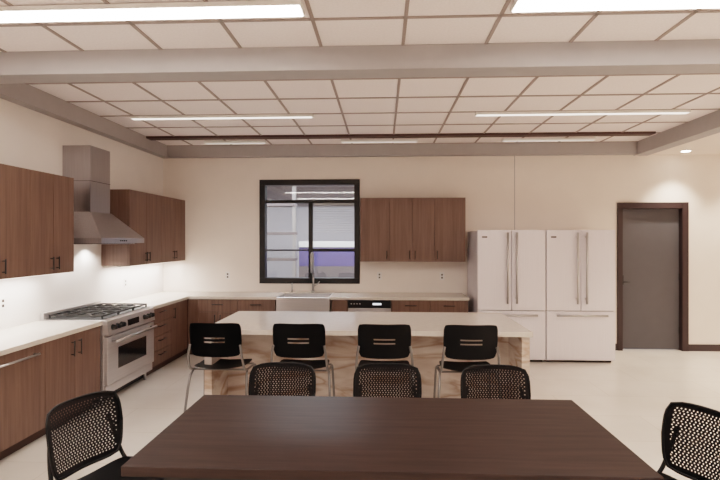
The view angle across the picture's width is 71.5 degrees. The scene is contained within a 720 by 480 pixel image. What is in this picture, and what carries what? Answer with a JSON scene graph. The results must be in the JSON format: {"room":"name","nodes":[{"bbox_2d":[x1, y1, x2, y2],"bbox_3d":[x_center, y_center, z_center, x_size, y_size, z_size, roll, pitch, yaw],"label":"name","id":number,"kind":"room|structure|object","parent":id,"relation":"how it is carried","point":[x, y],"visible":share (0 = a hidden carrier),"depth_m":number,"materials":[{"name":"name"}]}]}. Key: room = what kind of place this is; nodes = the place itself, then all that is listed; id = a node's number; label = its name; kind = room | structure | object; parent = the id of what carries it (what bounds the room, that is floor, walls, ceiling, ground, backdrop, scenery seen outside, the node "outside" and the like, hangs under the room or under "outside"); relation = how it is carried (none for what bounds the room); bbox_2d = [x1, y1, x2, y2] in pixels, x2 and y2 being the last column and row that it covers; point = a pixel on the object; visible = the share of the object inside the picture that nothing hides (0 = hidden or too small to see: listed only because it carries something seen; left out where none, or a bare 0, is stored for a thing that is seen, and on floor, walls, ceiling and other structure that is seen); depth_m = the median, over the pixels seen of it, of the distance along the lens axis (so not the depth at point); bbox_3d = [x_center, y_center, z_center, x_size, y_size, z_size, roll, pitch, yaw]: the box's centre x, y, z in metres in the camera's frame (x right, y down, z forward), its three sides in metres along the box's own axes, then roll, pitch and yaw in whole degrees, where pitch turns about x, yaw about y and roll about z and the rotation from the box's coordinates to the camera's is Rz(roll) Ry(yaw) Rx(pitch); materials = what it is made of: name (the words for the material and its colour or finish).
{"room":"communal kitchen","nodes":[
{"label":"communal kitchen","id":0,"kind":"room"},
{"bbox_2d":[0,98,162,328],"bbox_3d":[-3.425,0.000,2.183,0.200,3.300,11.650,0,0,3],"label":"wall","id":1,"kind":"structure","parent":0,"point":[30,139],"depth_m":5.45,"materials":[{"name":"paint"}]},
{"bbox_2d":[0,297,5,309],"bbox_3d":[-3.215,0.570,4.500,0.008,0.114,0.070,0,0,3],"label":"electrical outlet","id":2,"kind":"object","parent":1,"relation":"attached to","point":[2,299],"visible":1,"depth_m":4.50,"materials":[{"name":"white plastic"}]},
{"bbox_2d":[0,164,73,278],"bbox_3d":[-3.052,-0.150,3.862,0.385,0.930,2.240,0,0,3],"label":"upper cabinet","id":3,"kind":"object","parent":1,"relation":"attached to","point":[37,207],"visible":1,"depth_m":4.41,"materials":[{"name":"brown wood"}]},
{"bbox_2d":[0,274,51,279],"bbox_3d":[-3.060,0.326,3.918,0.050,0.020,1.950,0,0,3],"label":"under-cabinet light","id":4,"kind":"object","parent":3,"relation":"attached to","point":[46,274],"visible":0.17,"depth_m":4.52,"materials":[{"name":"white plastic"}]},
{"bbox_2d":[0,83,166,156],"bbox_3d":[-3.267,-1.360,2.115,0.120,0.180,11.130,0,0,3],"label":"trim","id":5,"kind":"structure","parent":1,"relation":"attached to","point":[28,96],"depth_m":5.39,"materials":[{"name":"paint"}]},
{"bbox_2d":[62,145,143,243],"bbox_3d":[-2.878,-0.479,5.521,0.583,1.061,0.910,0,0,3],"label":"range hood","id":6,"kind":"object","parent":1,"relation":"attached to","point":[89,166],"visible":0.85,"depth_m":5.33,"materials":[{"name":"metal"}]},
{"bbox_2d":[101,189,184,265],"bbox_3d":[-2.913,-0.150,6.928,0.385,0.930,1.717,0,0,3],"label":"upper cabinet","id":7,"kind":"object","parent":1,"relation":"attached to","point":[160,220],"visible":0.96,"depth_m":6.53,"materials":[{"name":"brown wood"}]},
{"bbox_2d":[117,262,166,266],"bbox_3d":[-2.925,0.326,6.890,0.050,0.020,1.500,0,0,3],"label":"under-cabinet light","id":8,"kind":"object","parent":7,"relation":"attached to","point":[163,262],"visible":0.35,"depth_m":6.55,"materials":[{"name":"white plastic"}]},
{"bbox_2d":[267,186,353,276],"bbox_3d":[-0.682,-0.150,12.544,8.500,3.600,0.200,0,0,3],"label":"wall","id":9,"kind":"structure","parent":0,"point":[279,219],"depth_m":12.49,"materials":[{"name":"white paint"}]},
{"bbox_2d":[267,186,353,203],"bbox_3d":[-1.045,-1.100,12.260,5.600,0.400,0.200,0,0,3],"label":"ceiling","id":10,"kind":"structure","parent":9,"relation":"attached to","point":[338,192],"depth_m":12.16,"materials":[{"name":"grey"}]},
{"bbox_2d":[0,0,719,154],"bbox_3d":[1.680,-1.400,1.951,10.020,0.260,11.250,0,0,3],"label":"ceiling","id":11,"kind":"structure","parent":0,"point":[429,110],"depth_m":4.79,"materials":[{"name":"tile"}]},
{"bbox_2d":[0,0,304,22],"bbox_3d":[-1.569,-1.425,3.134,2.440,0.034,0.164,0,0,3],"label":"recessed light","id":12,"kind":"object","parent":11,"relation":"in","point":[262,8],"visible":1,"depth_m":3.08,"materials":[{"name":"white plastic"}]},
{"bbox_2d":[130,114,313,119],"bbox_3d":[-1.604,-1.425,5.799,2.130,0.034,0.084,0,0,3],"label":"recessed light","id":13,"kind":"object","parent":11,"relation":"in","point":[250,116],"visible":1,"depth_m":5.77,"materials":[{"name":"white plastic"}]},
{"bbox_2d":[204,141,266,143],"bbox_3d":[-1.820,-1.425,7.310,0.900,0.034,0.084,0,0,3],"label":"recessed light","id":14,"kind":"object","parent":11,"relation":"in","point":[205,142],"visible":1,"depth_m":7.28,"materials":[{"name":"white plastic"}]},
{"bbox_2d":[0,39,719,83],"bbox_3d":[0.433,-1.360,3.809,7.360,0.180,0.210,0,0,3],"label":"ceiling beam","id":15,"kind":"structure","parent":11,"relation":"attached to","point":[700,55],"depth_m":3.75,"materials":[{"name":"beige paint"}]},
{"bbox_2d":[341,139,417,142],"bbox_3d":[0.278,-1.425,7.215,1.100,0.034,0.084,0,0,3],"label":"recessed light","id":16,"kind":"object","parent":11,"relation":"in","point":[382,140],"visible":1,"depth_m":7.18,"materials":[{"name":"white plastic"}]},
{"bbox_2d":[501,138,595,141],"bbox_3d":[2.675,-1.425,7.106,1.300,0.034,0.084,0,0,3],"label":"recessed light","id":17,"kind":"object","parent":11,"relation":"in","point":[503,139],"visible":1,"depth_m":7.08,"materials":[{"name":"white plastic"}]},
{"bbox_2d":[475,109,690,115],"bbox_3d":[2.482,-1.425,5.613,2.350,0.034,0.084,0,0,3],"label":"recessed light","id":18,"kind":"object","parent":11,"relation":"in","point":[684,111],"visible":1,"depth_m":5.58,"materials":[{"name":"white plastic"}]},
{"bbox_2d":[510,0,719,11],"bbox_3d":[2.147,-1.425,2.966,2.440,0.034,0.164,0,0,3],"label":"recessed light","id":19,"kind":"object","parent":11,"relation":"in","point":[518,5],"visible":1,"depth_m":3.00,"materials":[{"name":"white plastic"}]},
{"bbox_2d":[0,349,719,479],"bbox_3d":[1.680,1.700,1.951,10.420,0.100,11.650,0,0,3],"label":"floor","id":20,"kind":"structure","parent":0,"point":[629,395],"depth_m":5.24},
{"bbox_2d":[0,321,101,459],"bbox_3d":[-2.908,1.225,3.731,0.686,0.850,2.430,0,0,3],"label":"base cabinet","id":21,"kind":"object","parent":20,"relation":"on","point":[44,365],"visible":0.88,"depth_m":4.11,"materials":[{"name":"brown wood"}]},
{"bbox_2d":[40,301,156,404],"bbox_3d":[-2.785,1.190,5.467,0.759,0.920,1.010,0,0,3],"label":"range","id":22,"kind":"object","parent":20,"relation":"on","point":[126,329],"visible":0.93,"depth_m":5.30,"materials":[{"name":"metal"}]},
{"bbox_2d":[45,390,162,479],"bbox_3d":[-1.213,1.232,2.492,0.558,0.837,0.548,0,0,21],"label":"dining chair","id":23,"kind":"object","parent":20,"relation":"on","point":[112,470],"visible":0.95,"depth_m":2.59,"materials":[{"name":"black plastic"}]},
{"bbox_2d":[116,291,201,375],"bbox_3d":[-2.771,1.225,6.886,0.673,0.850,1.787,0,0,3],"label":"base cabinet","id":24,"kind":"object","parent":20,"relation":"on","point":[170,307],"visible":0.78,"depth_m":6.62,"materials":[{"name":"brown wood"}]},
{"bbox_2d":[184,323,258,411],"bbox_3d":[-1.280,1.190,4.668,0.600,0.920,0.558,0,0,3],"label":"chair","id":25,"kind":"object","parent":20,"relation":"on","point":[231,332],"visible":0.89,"depth_m":4.44,"materials":[{"name":"black plastic"}]},
{"bbox_2d":[248,362,315,395],"bbox_3d":[-0.517,1.232,3.062,0.548,0.837,0.558,0,0,3],"label":"dining chair","id":26,"kind":"object","parent":20,"relation":"on","point":[311,387],"visible":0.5,"depth_m":3.30,"materials":[{"name":"black plastic"}]},
{"bbox_2d":[269,323,334,395],"bbox_3d":[-0.530,1.190,4.634,0.600,0.920,0.558,0,0,3],"label":"chair","id":27,"kind":"object","parent":20,"relation":"on","point":[316,347],"visible":0.82,"depth_m":4.40,"materials":[{"name":"black plastic"}]},
{"bbox_2d":[188,292,468,353],"bbox_3d":[-0.457,1.225,7.339,3.979,0.850,0.673,0,0,3],"label":"base cabinet","id":28,"kind":"object","parent":20,"relation":"on","point":[204,307],"visible":0.39,"depth_m":7.09,"materials":[{"name":"brown wood"}]},
{"bbox_2d":[276,293,332,311],"bbox_3d":[-0.790,0.932,7.282,0.756,0.255,0.538,0,0,3],"label":"sink","id":29,"kind":"object","parent":28,"relation":"in","point":[320,302],"visible":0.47,"depth_m":7.02,"materials":[{"name":"metal"}]},
{"bbox_2d":[310,252,319,292],"bbox_3d":[-0.682,0.491,7.522,0.136,0.618,0.254,0,0,3],"label":"kitchen faucet","id":30,"kind":"object","parent":28,"relation":"on","point":[312,253],"visible":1,"depth_m":7.59,"materials":[{"name":"silver metal"}]},
{"bbox_2d":[204,311,532,398],"bbox_3d":[0.070,1.240,5.172,3.030,0.820,1.220,0,0,3],"label":"kitchen island","id":31,"kind":"object","parent":20,"relation":"on","point":[341,328],"visible":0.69,"depth_m":5.09,"materials":[{"name":"stone"}]},
{"bbox_2d":[348,300,390,311],"bbox_3d":[0.146,1.246,7.296,0.600,0.808,0.670,0,0,3],"label":"dishwasher","id":32,"kind":"object","parent":20,"relation":"on","point":[353,305],"visible":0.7,"depth_m":7.01,"materials":[{"name":"metal"}]},
{"bbox_2d":[355,324,414,396],"bbox_3d":[0.224,1.190,4.600,0.600,0.920,0.558,0,0,3],"label":"chair","id":33,"kind":"object","parent":20,"relation":"on","point":[366,347],"visible":0.62,"depth_m":4.36,"materials":[{"name":"black plastic"}]},
{"bbox_2d":[353,363,421,397],"bbox_3d":[0.168,1.232,3.041,0.548,0.837,0.558,0,0,3],"label":"dining chair","id":34,"kind":"object","parent":20,"relation":"on","point":[357,389],"visible":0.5,"depth_m":3.28,"materials":[{"name":"black plastic"}]},
{"bbox_2d":[121,395,663,479],"bbox_3d":[0.122,1.275,2.402,2.105,0.750,0.930,0,0,3],"label":"dining table","id":35,"kind":"object","parent":20,"relation":"on","point":[218,437],"visible":1,"depth_m":2.21,"materials":[{"name":"brown wood"}]},
{"bbox_2d":[433,325,501,398],"bbox_3d":[0.973,1.190,4.566,0.600,0.920,0.558,0,0,3],"label":"chair","id":36,"kind":"object","parent":20,"relation":"on","point":[452,349],"visible":0.84,"depth_m":4.33,"materials":[{"name":"black plastic"}]},
{"bbox_2d":[460,364,530,398],"bbox_3d":[0.857,1.232,3.000,0.548,0.837,0.558,0,0,3],"label":"dining chair","id":37,"kind":"object","parent":20,"relation":"on","point":[464,389],"visible":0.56,"depth_m":3.24,"materials":[{"name":"black plastic"}]},
{"bbox_2d":[467,230,544,361],"bbox_3d":[2.051,0.757,7.079,0.905,1.785,0.870,0,0,3],"label":"refrigerator","id":38,"kind":"object","parent":20,"relation":"on","point":[506,268],"visible":0.81,"depth_m":6.72,"materials":[{"name":"metal"}]},
{"bbox_2d":[544,230,614,362],"bbox_3d":[2.965,0.757,7.038,0.905,1.785,0.870,0,0,3],"label":"refrigerator","id":39,"kind":"object","parent":20,"relation":"on","point":[579,264],"visible":0.95,"depth_m":6.67,"materials":[{"name":"metal"}]},
{"bbox_2d":[657,402,719,479],"bbox_3d":[1.441,1.232,2.312,0.558,0.837,0.548,0,0,-17],"label":"dining chair","id":40,"kind":"object","parent":20,"relation":"on","point":[667,445],"visible":0.99,"depth_m":2.47,"materials":[{"name":"black plastic"}]},
{"bbox_2d":[163,154,719,344],"bbox_3d":[1.940,0.000,7.670,10.020,3.300,0.200,0,0,3],"label":"wall","id":41,"kind":"structure","parent":0,"point":[572,192],"depth_m":7.59,"materials":[{"name":"paint"}]},
{"bbox_2d":[225,272,229,278],"bbox_3d":[-2.051,0.550,7.747,0.070,0.114,0.008,0,0,3],"label":"electrical outlet","id":42,"kind":"object","parent":41,"relation":"attached to","point":[227,274],"visible":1,"depth_m":7.75,"materials":[{"name":"white plastic"}]},
{"bbox_2d":[259,179,359,283],"bbox_3d":[-0.774,-0.130,7.753,1.550,1.600,0.160,0,0,3],"label":"window","id":43,"kind":"structure","parent":41,"relation":"in","point":[263,184],"depth_m":7.70,"materials":[{"name":"black metal"}]},
{"bbox_2d":[314,203,353,231],"bbox_3d":[-0.402,-0.350,7.796,0.630,0.451,0.040,0,0,3],"label":"window blind","id":44,"kind":"object","parent":43,"relation":"attached to","point":[315,204],"visible":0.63,"depth_m":7.79,"materials":[{"name":"white plastic"}]},
{"bbox_2d":[377,272,381,279],"bbox_3d":[0.297,0.550,7.640,0.070,0.114,0.008,0,0,3],"label":"electrical outlet","id":45,"kind":"object","parent":41,"relation":"attached to","point":[379,274],"visible":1,"depth_m":7.64,"materials":[{"name":"white plastic"}]},
{"bbox_2d":[160,142,636,158],"bbox_3d":[0.504,-1.360,7.575,7.160,0.180,0.120,0,0,3],"label":"ceiling beam","id":46,"kind":"structure","parent":41,"relation":"attached to","point":[575,148],"depth_m":7.51,"materials":[{"name":"paint"}]},
{"bbox_2d":[360,198,465,261],"bbox_3d":[0.773,-0.150,7.427,1.530,0.930,0.385,0,0,3],"label":"upper cabinet","id":47,"kind":"object","parent":41,"relation":"attached to","point":[391,229],"visible":1,"depth_m":7.27,"materials":[{"name":"brown wood"}]},
{"bbox_2d":[440,272,443,279],"bbox_3d":[1.246,0.550,7.597,0.070,0.114,0.008,0,0,3],"label":"electrical outlet","id":48,"kind":"object","parent":41,"relation":"attached to","point":[441,273],"visible":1,"depth_m":7.59,"materials":[{"name":"white plastic"}]},
{"bbox_2d":[514,156,514,229],"bbox_3d":[2.335,-0.710,7.550,0.010,1.120,0.004,0,0,3],"label":"trim","id":49,"kind":"structure","parent":41,"relation":"attached to","point":[514,156],"depth_m":7.55,"materials":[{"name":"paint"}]},
{"bbox_2d":[617,202,688,350],"bbox_3d":[4.361,0.545,7.520,1.030,2.210,0.180,0,0,3],"label":"door","id":50,"kind":"structure","parent":41,"relation":"in","point":[652,237],"depth_m":7.51,"materials":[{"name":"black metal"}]},
{"bbox_2d":[615,344,719,350],"bbox_3d":[5.202,1.600,7.414,3.480,0.100,0.015,0,0,3],"label":"baseboard","id":51,"kind":"structure","parent":41,"relation":"attached to","point":[692,347],"depth_m":7.41,"materials":[{"name":"brown wood"}]},
{"bbox_2d":[633,110,719,155],"bbox_3d":[3.928,-1.354,1.848,0.200,0.192,11.249,0,0,3],"label":"trim","id":52,"kind":"structure","parent":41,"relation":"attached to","point":[709,124],"depth_m":6.31,"materials":[{"name":"paint"}]},
{"bbox_3d":[-0.776,1.700,10.471,8.500,0.100,5.150,0,0,3],"label":"floor","id":53,"kind":"structure","parent":0,"visible":0},
{"bbox_2d":[267,186,296,276],"bbox_3d":[-1.776,-0.040,9.716,1.070,3.380,0.350,0,0,3],"label":"storage rack","id":54,"kind":"object","parent":53,"relation":"on","point":[293,233],"visible":0.33,"depth_m":9.67,"materials":[{"name":"silver metal"}]},
{"bbox_2d":[299,241,353,277],"bbox_3d":[-0.200,0.840,10.470,2.150,1.620,0.140,0,0,3],"label":"partition panel","id":55,"kind":"object","parent":53,"relation":"on","point":[326,264],"visible":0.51,"depth_m":10.44,"materials":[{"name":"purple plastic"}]}
]}

